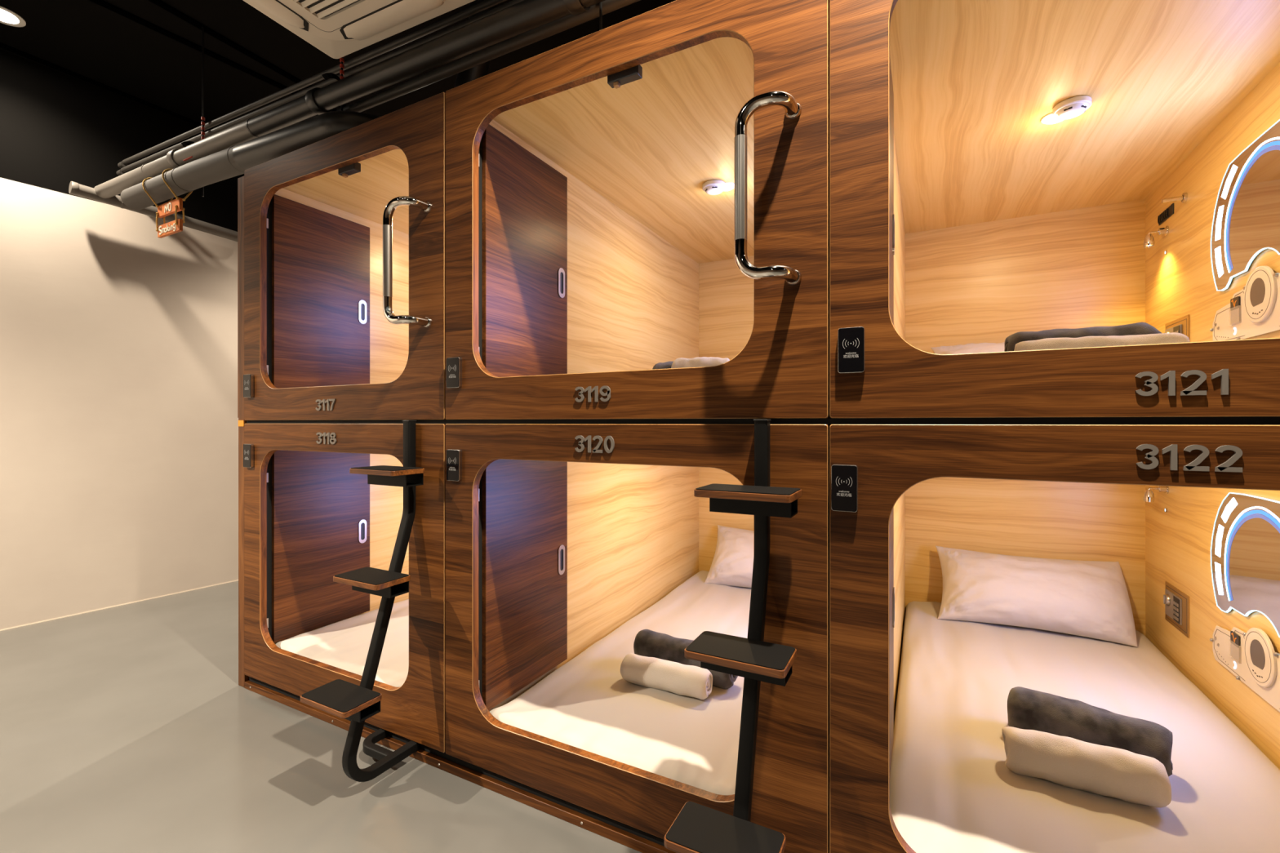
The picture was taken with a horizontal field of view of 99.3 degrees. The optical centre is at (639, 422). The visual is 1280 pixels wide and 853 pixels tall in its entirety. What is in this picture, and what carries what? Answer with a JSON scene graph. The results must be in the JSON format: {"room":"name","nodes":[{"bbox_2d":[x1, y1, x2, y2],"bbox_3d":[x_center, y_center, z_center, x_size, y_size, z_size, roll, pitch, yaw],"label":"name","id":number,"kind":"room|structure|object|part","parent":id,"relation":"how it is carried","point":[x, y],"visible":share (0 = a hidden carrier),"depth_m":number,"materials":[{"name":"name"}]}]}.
{"room":"capsule hotel","nodes":[
{"label":"capsule hotel","id":0,"kind":"room"},
{"bbox_2d":[0,48,244,630],"bbox_3d":[-3.851,-0.483,3.110,0.120,3.400,10.044,0,0,32],"label":"wall","id":1,"kind":"structure","parent":0,"point":[119,420],"depth_m":3.55,"materials":[{"name":"beige paint"}]},
{"bbox_2d":[0,41,213,129],"bbox_3d":[-3.537,-2.177,3.396,0.040,0.012,3.201,0,0,29],"label":"trim","id":2,"kind":"structure","parent":1,"relation":"attached to","point":[3,46],"depth_m":3.48,"materials":[{"name":"black metal"}]},
{"bbox_2d":[0,580,238,631],"bbox_3d":[-3.796,1.214,3.081,0.004,0.005,10.034,0,0,32],"label":"baseboard","id":3,"kind":"structure","parent":1,"relation":"attached to","point":[235,580],"depth_m":3.58,"materials":[{"name":"beige"}]},
{"bbox_2d":[0,581,641,852],"bbox_3d":[0.005,1.267,1.085,9.800,0.100,10.000,0,0,28],"label":"floor","id":4,"kind":"structure","parent":0,"point":[128,728],"depth_m":1.92,"materials":[{"name":"grey concrete"}]},
{"bbox_2d":[237,176,248,687],"bbox_3d":[-1.332,0.041,3.482,0.060,2.352,2.198,0,0,28],"label":"trim strip","id":5,"kind":"object","parent":4,"relation":"on","point":[242,677],"visible":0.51,"depth_m":2.51,"materials":[{"name":"brown wood"}]},
{"bbox_2d":[244,423,445,752],"bbox_3d":[-0.743,0.583,3.155,1.276,1.158,2.170,0,0,28],"label":"pod","id":6,"kind":"object","parent":4,"relation":"on","point":[308,521],"visible":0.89,"depth_m":2.46,"materials":[{"name":"brown wood"}]},
{"bbox_2d":[243,444,253,467],"bbox_3d":[-1.770,0.149,2.459,0.060,0.106,0.016,0,0,28],"label":"card reader","id":7,"kind":"object","parent":6,"relation":"attached to","point":[248,449],"visible":1,"depth_m":2.45,"materials":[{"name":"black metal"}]},
{"bbox_3d":[-1.773,0.149,2.454,0.058,0.104,0.002,0,0,28],"label":"glass","id":8,"kind":"part","parent":7,"relation":"part of","materials":[{"name":"black glass"}]},
{"bbox_3d":[-1.564,0.557,2.697,0.024,0.893,0.484,0,0,28],"label":"door","id":9,"kind":"part","parent":6,"relation":"part of","materials":[{"name":"brown wood"}]},
{"bbox_2d":[315,432,336,444],"bbox_3d":[-1.271,0.063,2.204,0.127,0.047,0.005,0,0,28],"label":"room number","id":10,"kind":"object","parent":6,"relation":"attached to","point":[324,435],"visible":1,"depth_m":2.19,"materials":[{"name":"grey metal"}]},
{"bbox_2d":[275,599,408,687],"bbox_3d":[-0.749,1.068,3.159,1.040,0.145,2.104,0,0,28],"label":"mattress","id":11,"kind":"object","parent":6,"relation":"in","point":[344,645],"visible":0.23,"depth_m":2.47,"materials":[{"name":"beige fabric"}]},
{"bbox_2d":[244,92,445,420],"bbox_3d":[-0.775,-0.573,3.094,1.276,1.166,2.308,0,0,28],"label":"pod","id":12,"kind":"object","parent":6,"relation":"on","point":[317,326],"depth_m":2.46,"materials":[{"name":"brown wood"}]},
{"bbox_2d":[243,373,253,397],"bbox_3d":[-1.770,-0.166,2.459,0.060,0.104,0.016,0,0,28],"label":"card reader","id":13,"kind":"object","parent":12,"relation":"attached to","point":[248,380],"visible":1,"depth_m":2.45,"materials":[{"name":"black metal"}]},
{"bbox_3d":[-1.773,-0.166,2.454,0.058,0.102,0.002,0,0,28],"label":"glass","id":14,"kind":"part","parent":13,"relation":"part of","materials":[{"name":"black glass"}]},
{"bbox_3d":[-1.564,-0.593,2.697,0.024,0.898,0.484,0,0,28],"label":"door","id":15,"kind":"part","parent":12,"relation":"part of","materials":[{"name":"brown wood"}]},
{"bbox_2d":[315,399,335,410],"bbox_3d":[-1.275,-0.072,2.206,0.126,0.046,0.005,0,0,28],"label":"room number","id":16,"kind":"object","parent":12,"relation":"attached to","point":[324,402],"visible":1,"depth_m":2.21,"materials":[{"name":"grey metal"}]},
{"bbox_3d":[-0.746,-1.107,3.173,1.099,0.020,2.140,0,0,28],"label":"ceiling panel","id":17,"kind":"part","parent":12,"relation":"part of","materials":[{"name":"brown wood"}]},
{"bbox_3d":[-1.460,-0.583,2.865,0.004,0.124,0.045,0,0,28],"label":"door pull","id":18,"kind":"part","parent":12,"relation":"part of","materials":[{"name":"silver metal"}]},
{"bbox_3d":[-0.818,-0.562,1.902,0.167,0.450,0.075,0,0,-7],"label":"grab handle","id":19,"kind":"part","parent":12,"relation":"part of","materials":[{"name":"silver metal"}]},
{"bbox_2d":[300,420,424,782],"bbox_3d":[-0.931,0.589,1.849,0.289,1.195,0.352,0,0,28],"label":"ladder","id":20,"kind":"object","parent":6,"relation":"attached to","point":[340,698],"visible":1,"depth_m":1.83,"materials":[{"name":"black metal"}]},
{"bbox_3d":[-1.460,0.572,2.865,0.004,0.124,0.045,0,0,28],"label":"door pull","id":21,"kind":"part","parent":6,"relation":"part of","materials":[{"name":"silver metal"}]},
{"bbox_2d":[246,417,1279,424],"bbox_3d":[-0.105,-0.004,1.617,3.838,0.014,0.016,0,0,28],"label":"trim strip","id":22,"kind":"object","parent":6,"relation":"attached to","point":[1062,420],"visible":1,"depth_m":1.24,"materials":[{"name":"black metal"}]},
{"bbox_2d":[248,676,664,846],"bbox_3d":[-0.096,1.186,1.636,3.838,0.062,0.038,0,0,28],"label":"plinth recess","id":23,"kind":"object","parent":4,"relation":"on","point":[630,829],"visible":0.22,"depth_m":1.78,"materials":[{"name":"black"}]},
{"bbox_2d":[244,680,675,852],"bbox_3d":[-0.111,1.202,1.609,3.836,0.029,0.020,0,0,28],"label":"board","id":24,"kind":"object","parent":4,"relation":"on","point":[624,837],"visible":1,"depth_m":1.80,"materials":[{"name":"brown wood"}]},
{"bbox_2d":[445,423,830,852],"bbox_3d":[0.390,0.583,2.560,1.276,1.158,2.170,0,0,28],"label":"pod","id":25,"kind":"object","parent":4,"relation":"on","point":[552,547],"visible":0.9,"depth_m":1.84,"materials":[{"name":"brown wood"}]},
{"bbox_2d":[446,448,462,481],"bbox_3d":[-0.637,0.145,1.865,0.060,0.107,0.016,0,0,28],"label":"card reader","id":26,"kind":"object","parent":25,"relation":"attached to","point":[454,457],"visible":1,"depth_m":1.86,"materials":[{"name":"black plastic"}]},
{"bbox_3d":[-0.431,0.557,2.103,0.024,0.893,0.484,0,0,28],"label":"door","id":27,"kind":"part","parent":25,"relation":"part of","materials":[{"name":"brown wood"}]},
{"bbox_3d":[-0.328,0.572,2.271,0.004,0.124,0.045,0,0,28],"label":"door pull","id":28,"kind":"part","parent":25,"relation":"part of","materials":[{"name":"silver metal"}]},
{"bbox_2d":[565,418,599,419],"bbox_3d":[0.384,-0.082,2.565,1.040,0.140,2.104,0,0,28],"label":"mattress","id":29,"kind":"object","parent":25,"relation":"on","point":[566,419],"visible":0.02,"depth_m":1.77,"materials":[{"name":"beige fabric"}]},
{"bbox_2d":[652,361,673,369],"bbox_3d":[0.211,-0.206,2.348,0.320,0.129,0.129,0,0,21],"label":"rolled blanket","id":30,"kind":"object","parent":29,"relation":"on","point":[667,365],"visible":0.07,"depth_m":2.35,"materials":[{"name":"grey fabric"}]},
{"bbox_2d":[671,356,729,368],"bbox_3d":[0.247,-0.202,2.163,0.236,0.120,0.116,0,0,14],"label":"rolled towel","id":31,"kind":"object","parent":29,"relation":"on","point":[681,362],"visible":0.21,"depth_m":2.13,"materials":[{"name":"white fabric"}]},
{"bbox_2d":[574,435,614,453],"bbox_3d":[-0.135,0.063,1.607,0.136,0.051,0.005,0,0,28],"label":"room number","id":32,"kind":"object","parent":25,"relation":"attached to","point":[595,450],"visible":1,"depth_m":1.60,"materials":[{"name":"grey metal"}]},
{"bbox_2d":[489,570,751,795],"bbox_3d":[0.384,1.067,2.565,1.040,0.147,2.104,0,0,28],"label":"mattress","id":33,"kind":"object","parent":25,"relation":"in","point":[586,704],"visible":0.51,"depth_m":1.93,"materials":[{"name":"beige fabric"}]},
{"bbox_2d":[620,653,712,699],"bbox_3d":[0.098,0.958,2.066,0.353,0.105,0.106,0,0,25],"label":"rolled towel","id":34,"kind":"object","parent":33,"relation":"on","point":[695,682],"visible":1,"depth_m":2.03,"materials":[{"name":"white fabric"}]},
{"bbox_2d":[633,629,737,689],"bbox_3d":[0.177,0.940,2.181,0.437,0.141,0.121,0,0,32],"label":"rolled blanket","id":35,"kind":"object","parent":33,"relation":"on","point":[648,643],"visible":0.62,"depth_m":2.17,"materials":[{"name":"grey fabric"}]},
{"bbox_2d":[704,524,753,587],"bbox_3d":[0.798,0.846,3.307,0.799,0.330,0.294,0,0,29],"label":"pillow","id":36,"kind":"object","parent":33,"relation":"on","point":[732,564],"visible":0.39,"depth_m":3.33,"materials":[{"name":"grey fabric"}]},
{"bbox_2d":[445,0,831,425],"bbox_3d":[0.357,-0.573,2.499,1.276,1.166,2.308,0,0,28],"label":"pod","id":37,"kind":"object","parent":25,"relation":"on","point":[586,246],"depth_m":1.86,"materials":[{"name":"brown wood"}]},
{"bbox_2d":[446,357,462,388],"bbox_3d":[-0.637,-0.171,1.865,0.060,0.104,0.016,0,0,28],"label":"card reader","id":38,"kind":"object","parent":37,"relation":"attached to","point":[454,365],"visible":1,"depth_m":1.86,"materials":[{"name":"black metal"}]},
{"bbox_3d":[-0.431,-0.593,2.103,0.024,0.898,0.484,0,0,28],"label":"door","id":39,"kind":"part","parent":37,"relation":"part of","materials":[{"name":"brown wood"}]},
{"bbox_3d":[-0.328,-0.583,2.271,0.004,0.124,0.045,0,0,28],"label":"door pull","id":40,"kind":"part","parent":37,"relation":"part of","materials":[{"name":"silver metal"}]},
{"bbox_2d":[574,386,610,402],"bbox_3d":[-0.141,-0.085,1.611,0.122,0.046,0.005,0,0,28],"label":"room number","id":41,"kind":"object","parent":37,"relation":"attached to","point":[607,393],"visible":1,"depth_m":1.60,"materials":[{"name":"grey metal"}]},
{"bbox_3d":[0.387,-1.107,2.579,1.099,0.020,2.140,0,0,28],"label":"ceiling panel","id":42,"kind":"part","parent":37,"relation":"part of","materials":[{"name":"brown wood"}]},
{"bbox_2d":[702,179,725,195],"bbox_3d":[0.341,-1.079,2.503,0.106,0.037,0.106,0,0,-32],"label":"ceiling light","id":43,"kind":"object","parent":37,"relation":"attached to","point":[713,187],"visible":1,"depth_m":2.47,"materials":[{"name":"white plastic"}]},
{"bbox_2d":[723,182,734,191],"bbox_3d":[0.400,-1.090,2.521,0.086,0.014,0.086,0,0,28],"label":"light","id":44,"kind":"object","parent":37,"relation":"attached to","point":[729,185],"visible":0.55,"depth_m":2.50,"materials":[{"name":"white plastic"}]},
{"bbox_3d":[0.315,-0.562,1.307,0.167,0.450,0.075,0,0,-7],"label":"grab handle","id":45,"kind":"part","parent":37,"relation":"part of","materials":[{"name":"silver metal"}]},
{"bbox_2d":[664,419,801,852],"bbox_3d":[0.202,0.589,1.254,0.289,1.195,0.352,0,0,28],"label":"ladder","id":46,"kind":"object","parent":25,"relation":"attached to","point":[697,828],"visible":1,"depth_m":1.23,"materials":[{"name":"black metal"}]},
{"bbox_2d":[829,424,1279,852],"bbox_3d":[1.522,0.583,1.966,1.276,1.158,2.170,0,0,28],"label":"pod","id":47,"kind":"object","parent":4,"relation":"on","point":[1052,491],"visible":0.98,"depth_m":1.29,"materials":[{"name":"brown wood"}]},
{"bbox_2d":[831,464,857,512],"bbox_3d":[0.480,0.153,1.278,0.058,0.109,0.016,0,0,28],"label":"card reader","id":48,"kind":"object","parent":47,"relation":"attached to","point":[844,477],"visible":1,"depth_m":1.27,"materials":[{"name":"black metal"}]},
{"bbox_3d":[0.686,0.557,1.516,0.016,0.893,0.484,0,0,28],"label":"door","id":49,"kind":"part","parent":47,"relation":"part of","materials":[{"name":"brown wood"}]},
{"bbox_3d":[0.786,0.572,1.686,0.004,0.124,0.045,0,0,28],"label":"door pull","id":50,"kind":"part","parent":47,"relation":"part of","materials":[{"name":"silver metal"}]},
{"bbox_2d":[829,0,1279,425],"bbox_3d":[1.522,-0.573,1.966,1.276,1.166,2.170,0,0,28],"label":"pod","id":51,"kind":"object","parent":47,"relation":"on","point":[958,215],"visible":0.96,"depth_m":1.74,"materials":[{"name":"brown wood"}]},
{"bbox_2d":[837,326,865,373],"bbox_3d":[0.494,-0.169,1.271,0.058,0.106,0.016,0,0,28],"label":"card reader","id":52,"kind":"object","parent":51,"relation":"attached to","point":[851,340],"visible":1,"depth_m":1.26,"materials":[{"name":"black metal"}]},
{"bbox_3d":[0.686,-0.593,1.516,0.016,0.898,0.484,0,0,28],"label":"door","id":53,"kind":"part","parent":51,"relation":"part of","materials":[{"name":"brown wood"}]},
{"bbox_3d":[0.786,-0.583,1.686,0.004,0.124,0.045,0,0,28],"label":"door pull","id":54,"kind":"part","parent":51,"relation":"part of","materials":[{"name":"silver metal"}]},
{"bbox_2d":[1040,111,1064,124],"bbox_3d":[1.489,-1.090,1.949,0.086,0.014,0.086,0,0,28],"label":"light","id":55,"kind":"object","parent":51,"relation":"attached to","point":[1049,118],"visible":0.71,"depth_m":1.95,"materials":[{"name":"white plastic"}]},
{"bbox_2d":[1052,95,1091,119],"bbox_3d":[1.486,-1.079,1.872,0.106,0.037,0.106,0,0,18],"label":"smoke detector","id":56,"kind":"object","parent":51,"relation":"attached to","point":[1075,106],"visible":1,"depth_m":1.85,"materials":[{"name":"white plastic"}]},
{"bbox_3d":[1.520,-1.107,1.984,1.099,0.020,2.140,0,0,28],"label":"ceiling panel","id":57,"kind":"part","parent":51,"relation":"part of","materials":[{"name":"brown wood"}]},
{"bbox_2d":[1009,416,1279,417],"bbox_3d":[1.514,-0.083,1.971,1.046,0.142,2.104,0,0,28],"label":"mattress","id":58,"kind":"object","parent":51,"relation":"in","point":[1232,416],"visible":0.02,"depth_m":1.21,"materials":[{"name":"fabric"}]},
{"bbox_2d":[931,342,1004,354],"bbox_3d":[1.906,-0.297,2.718,0.799,0.253,0.316,0,0,28],"label":"pillow","id":59,"kind":"object","parent":58,"relation":"on","point":[971,348],"visible":0.18,"depth_m":2.84,"materials":[{"name":"white fabric"}]},
{"bbox_2d":[1004,322,1161,351],"bbox_3d":[1.321,-0.216,1.641,0.369,0.147,0.148,0,0,28],"label":"rolled blanket","id":60,"kind":"object","parent":58,"relation":"on","point":[1138,328],"visible":0.12,"depth_m":1.60,"materials":[{"name":"grey fabric"}]},
{"bbox_2d":[1013,332,1190,351],"bbox_3d":[1.265,-0.192,1.512,0.375,0.101,0.105,0,0,25],"label":"rolled towel","id":61,"kind":"object","parent":58,"relation":"on","point":[1174,337],"visible":0.18,"depth_m":1.48,"materials":[{"name":"white fabric"}]},
{"bbox_2d":[1142,225,1168,247],"bbox_3d":[2.313,-0.837,2.444,0.082,0.081,0.042,0,0,28],"label":"reading lamp","id":62,"kind":"object","parent":51,"relation":"attached to","point":[1148,241],"visible":1,"depth_m":2.44,"materials":[{"name":"silver metal"}]},
{"bbox_3d":[2.295,-0.823,2.454,0.039,0.054,0.039,0,0,28],"label":"lamp shade","id":63,"kind":"part","parent":62,"relation":"part of","materials":[{"name":"silver metal"}]},
{"bbox_3d":[2.308,-0.852,2.447,0.039,0.020,0.009,0,0,28],"label":"arm","id":64,"kind":"part","parent":62,"relation":"part of","materials":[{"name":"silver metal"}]},
{"bbox_2d":[1157,203,1173,225],"bbox_3d":[2.348,-0.930,2.433,0.010,0.046,0.165,0,0,28],"label":"air vent","id":65,"kind":"object","parent":51,"relation":"attached to","point":[1169,211],"visible":1,"depth_m":2.42,"materials":[{"name":"black plastic"}]},
{"bbox_2d":[1161,192,1187,203],"bbox_3d":[2.226,-0.932,2.269,0.074,0.040,0.040,0,0,28],"label":"peg","id":66,"kind":"object","parent":51,"relation":"attached to","point":[1184,197],"visible":1,"depth_m":2.26,"materials":[{"name":"orange wood"}]},
{"bbox_2d":[1164,314,1189,338],"bbox_3d":[2.286,-0.357,2.334,0.027,0.170,0.244,0,0,28],"label":"switch panel","id":67,"kind":"object","parent":51,"relation":"attached to","point":[1181,325],"depth_m":2.28,"materials":[{"name":"gold metal"}]},
{"bbox_3d":[2.302,-0.358,2.349,0.006,0.110,0.163,0,0,28],"label":"door","id":68,"kind":"part","parent":67,"relation":"part of","materials":[{"name":"beige"}]},
{"bbox_2d":[1134,368,1228,395],"bbox_3d":[1.003,-0.074,1.010,0.128,0.046,0.005,0,0,28],"label":"room number","id":69,"kind":"object","parent":51,"relation":"attached to","point":[1224,373],"visible":1,"depth_m":1.00,"materials":[{"name":"grey metal"}]},
{"bbox_2d":[1209,265,1279,341],"bbox_3d":[1.972,-0.387,1.727,0.019,0.219,0.672,0,0,28],"label":"control panel","id":70,"kind":"object","parent":51,"relation":"attached to","point":[1254,310],"visible":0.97,"depth_m":1.76,"materials":[{"name":"beige plastic"}]},
{"bbox_2d":[1210,119,1279,291],"bbox_3d":[1.976,-0.695,1.725,0.011,0.439,0.694,0,0,28],"label":"mirror","id":71,"kind":"object","parent":51,"relation":"attached to","point":[1246,223],"visible":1,"depth_m":1.80,"materials":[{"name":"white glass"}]},
{"bbox_2d":[889,601,1279,852],"bbox_3d":[1.514,1.069,1.971,1.046,0.142,2.104,0,0,28],"label":"mattress","id":72,"kind":"object","parent":47,"relation":"in","point":[953,789],"visible":0.76,"depth_m":1.65,"materials":[{"name":"beige fabric"}]},
{"bbox_2d":[935,546,1137,647],"bbox_3d":[1.933,0.845,2.714,0.799,0.327,0.297,0,0,26],"label":"pillow","id":73,"kind":"object","parent":72,"relation":"on","point":[1083,598],"visible":1,"depth_m":2.63,"materials":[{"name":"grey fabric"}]},
{"bbox_2d":[1001,726,1171,808],"bbox_3d":[1.223,0.949,1.513,0.360,0.122,0.121,0,0,28],"label":"rolled towel","id":74,"kind":"object","parent":72,"relation":"on","point":[1122,775],"visible":1,"depth_m":1.48,"materials":[{"name":"white fabric"}]},
{"bbox_2d":[1007,686,1173,777],"bbox_3d":[1.360,0.937,1.665,0.386,0.146,0.159,0,0,42],"label":"rolled towel","id":75,"kind":"object","parent":72,"relation":"on","point":[1027,708],"visible":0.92,"depth_m":1.62,"materials":[{"name":"grey fabric"}]},
{"bbox_2d":[1142,485,1168,502],"bbox_3d":[2.313,0.316,2.444,0.082,0.081,0.042,0,0,28],"label":"reading lamp","id":76,"kind":"object","parent":47,"relation":"attached to","point":[1148,496],"visible":0.94,"depth_m":2.44,"materials":[{"name":"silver metal"}]},
{"bbox_3d":[2.295,0.329,2.454,0.039,0.054,0.039,0,0,28],"label":"lamp shade","id":77,"kind":"part","parent":76,"relation":"part of","materials":[{"name":"silver metal"}]},
{"bbox_2d":[1163,581,1189,638],"bbox_3d":[2.286,0.795,2.334,0.027,0.170,0.244,0,0,28],"label":"switch panel","id":78,"kind":"object","parent":47,"relation":"attached to","point":[1176,602],"depth_m":2.31,"materials":[{"name":"gold metal"}]},
{"bbox_3d":[2.313,0.777,2.389,0.011,0.048,0.048,0,0,28],"label":"knob","id":79,"kind":"part","parent":78,"relation":"part of","materials":[{"name":"silver metal"}]},
{"bbox_3d":[2.302,0.794,2.349,0.006,0.110,0.163,0,0,28],"label":"door","id":80,"kind":"part","parent":78,"relation":"part of","materials":[{"name":"beige"}]},
{"bbox_2d":[1136,444,1242,472],"bbox_3d":[1.011,0.065,1.006,0.144,0.048,0.005,0,0,28],"label":"room number","id":81,"kind":"object","parent":47,"relation":"attached to","point":[1224,467],"visible":1,"depth_m":1.00,"materials":[{"name":"grey metal"}]},
{"bbox_2d":[1209,625,1279,711],"bbox_3d":[1.972,0.765,1.727,0.019,0.219,0.672,0,0,28],"label":"control panel","id":82,"kind":"object","parent":47,"relation":"attached to","point":[1251,656],"visible":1,"depth_m":1.76,"materials":[{"name":"beige plastic"}]},
{"bbox_2d":[1210,492,1279,637],"bbox_3d":[1.976,0.458,1.725,0.011,0.439,0.694,0,0,28],"label":"mirror","id":83,"kind":"object","parent":47,"relation":"attached to","point":[1245,546],"visible":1,"depth_m":1.80,"materials":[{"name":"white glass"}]},
{"bbox_2d":[0,0,675,128],"bbox_3d":[0.005,-2.233,1.085,9.800,0.100,10.000,0,0,28],"label":"ceiling","id":84,"kind":"structure","parent":0,"point":[87,38],"depth_m":3.18,"materials":[{"name":"black paint"}]},
{"bbox_2d":[0,5,26,26],"bbox_3d":[-3.414,-2.180,2.909,0.176,0.006,0.176,0,0,28],"label":"recessed light","id":85,"kind":"object","parent":84,"relation":"in","point":[8,17],"visible":1,"depth_m":2.94,"materials":[{"name":"white plastic"}]},
{"bbox_2d":[181,26,204,196],"bbox_3d":[-2.400,-1.713,2.920,0.085,0.940,0.150,0,0,-29],"label":"rod","id":86,"kind":"object","parent":84,"relation":"hanging from","point":[184,144],"visible":0.59,"depth_m":2.99,"materials":[{"name":"black metal"}]},
{"bbox_3d":[-2.400,-1.713,2.990,0.008,0.940,0.008,0,0,5],"label":"rod","id":87,"kind":"part","parent":86,"relation":"part of","materials":[{"name":"black"}]},
{"bbox_2d":[89,0,336,111],"bbox_3d":[-2.700,-2.177,2.957,0.040,0.012,4.987,0,0,34],"label":"trim","id":88,"kind":"structure","parent":84,"relation":"attached to","point":[108,6],"depth_m":3.10,"materials":[{"name":"black metal"}]},
{"bbox_2d":[148,0,346,107],"bbox_3d":[-2.406,-2.177,3.000,0.040,0.012,5.803,0,0,26],"label":"trim","id":89,"kind":"structure","parent":84,"relation":"attached to","point":[162,4],"depth_m":3.09,"materials":[{"name":"black metal"}]},
{"bbox_2d":[120,0,496,209],"bbox_3d":[-1.878,-1.696,2.692,2.515,0.974,0.400,0,0,19],"label":"insulated pipe","id":90,"kind":"object","parent":84,"relation":"attached to","point":[231,162],"visible":0.56,"depth_m":2.58,"materials":[{"name":"grey plastic"}]},
{"bbox_2d":[142,168,192,238],"bbox_3d":[-2.624,-1.219,3.033,0.307,0.346,0.142,0,0,28],"label":"sign","id":91,"kind":"object","parent":90,"relation":"hanging from","point":[175,206],"visible":0.81,"depth_m":3.00,"materials":[{"name":"orange wood"}]},
{"bbox_2d":[321,56,344,110],"bbox_3d":[-1.329,-1.673,2.357,0.085,1.020,0.150,0,0,-29],"label":"rod","id":92,"kind":"object","parent":84,"relation":"hanging from","point":[327,75],"visible":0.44,"depth_m":2.42,"materials":[{"name":"black metal"}]},
{"bbox_2d":[117,0,506,168],"bbox_3d":[-0.789,-1.599,2.180,5.825,0.188,0.037,0,0,28],"label":"conduit","id":93,"kind":"object","parent":92,"relation":"attached to","point":[483,5],"visible":0.85,"depth_m":2.50,"materials":[{"name":"grey metal"}]},
{"bbox_2d":[116,0,523,176],"bbox_3d":[-0.798,-1.552,2.184,5.845,0.188,0.037,0,0,28],"label":"conduit","id":94,"kind":"object","parent":92,"relation":"attached to","point":[122,171],"visible":0.69,"depth_m":2.58,"materials":[{"name":"grey metal"}]},
{"bbox_3d":[-1.329,-1.673,2.427,0.008,1.020,0.008,0,0,5],"label":"rod","id":95,"kind":"part","parent":92,"relation":"part of","materials":[{"name":"black metal"}]},
{"bbox_2d":[93,0,604,198],"bbox_3d":[-1.091,-1.402,2.225,5.202,0.186,0.100,0,0,28],"label":"drain pipe","id":96,"kind":"object","parent":92,"relation":"hanging from","point":[525,15],"visible":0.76,"depth_m":2.18,"materials":[{"name":"grey metal"}]},
{"bbox_2d":[68,181,237,241],"bbox_3d":[-3.213,-1.412,3.742,0.079,0.130,0.994,0,0,33],"label":"pipe","id":97,"kind":"object","parent":96,"relation":"attached to","point":[75,188],"visible":0.73,"depth_m":3.64,"materials":[{"name":"grey"}]},
{"bbox_2d":[335,0,639,112],"bbox_3d":[-0.709,-1.413,2.147,5.652,0.099,0.102,0,0,29],"label":"pipe","id":98,"kind":"object","parent":92,"relation":"hanging from","point":[517,42],"visible":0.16,"depth_m":2.05,"materials":[{"name":"grey metal"}]},
{"bbox_2d":[243,0,475,58],"bbox_3d":[-1.046,-1.823,1.669,0.840,0.719,0.840,0,0,25],"label":"air conditioner","id":99,"kind":"object","parent":84,"relation":"hanging from","point":[339,28],"visible":1,"depth_m":1.98,"materials":[{"name":"beige plastic"}]},
{"bbox_2d":[293,0,357,31],"bbox_3d":[-1.046,-1.477,1.669,0.613,0.010,0.613,0,0,28],"label":"grille","id":100,"kind":"object","parent":99,"relation":"attached to","point":[322,15],"depth_m":1.97,"materials":[{"name":"beige plastic"}]},
{"bbox_2d":[599,1,602,30],"bbox_3d":[-0.129,-1.708,1.797,0.009,0.950,0.009,0,0,28],"label":"rod","id":101,"kind":"object","parent":84,"relation":"hanging from","point":[601,2],"visible":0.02,"depth_m":1.79,"materials":[{"name":"black metal"}]}
]}

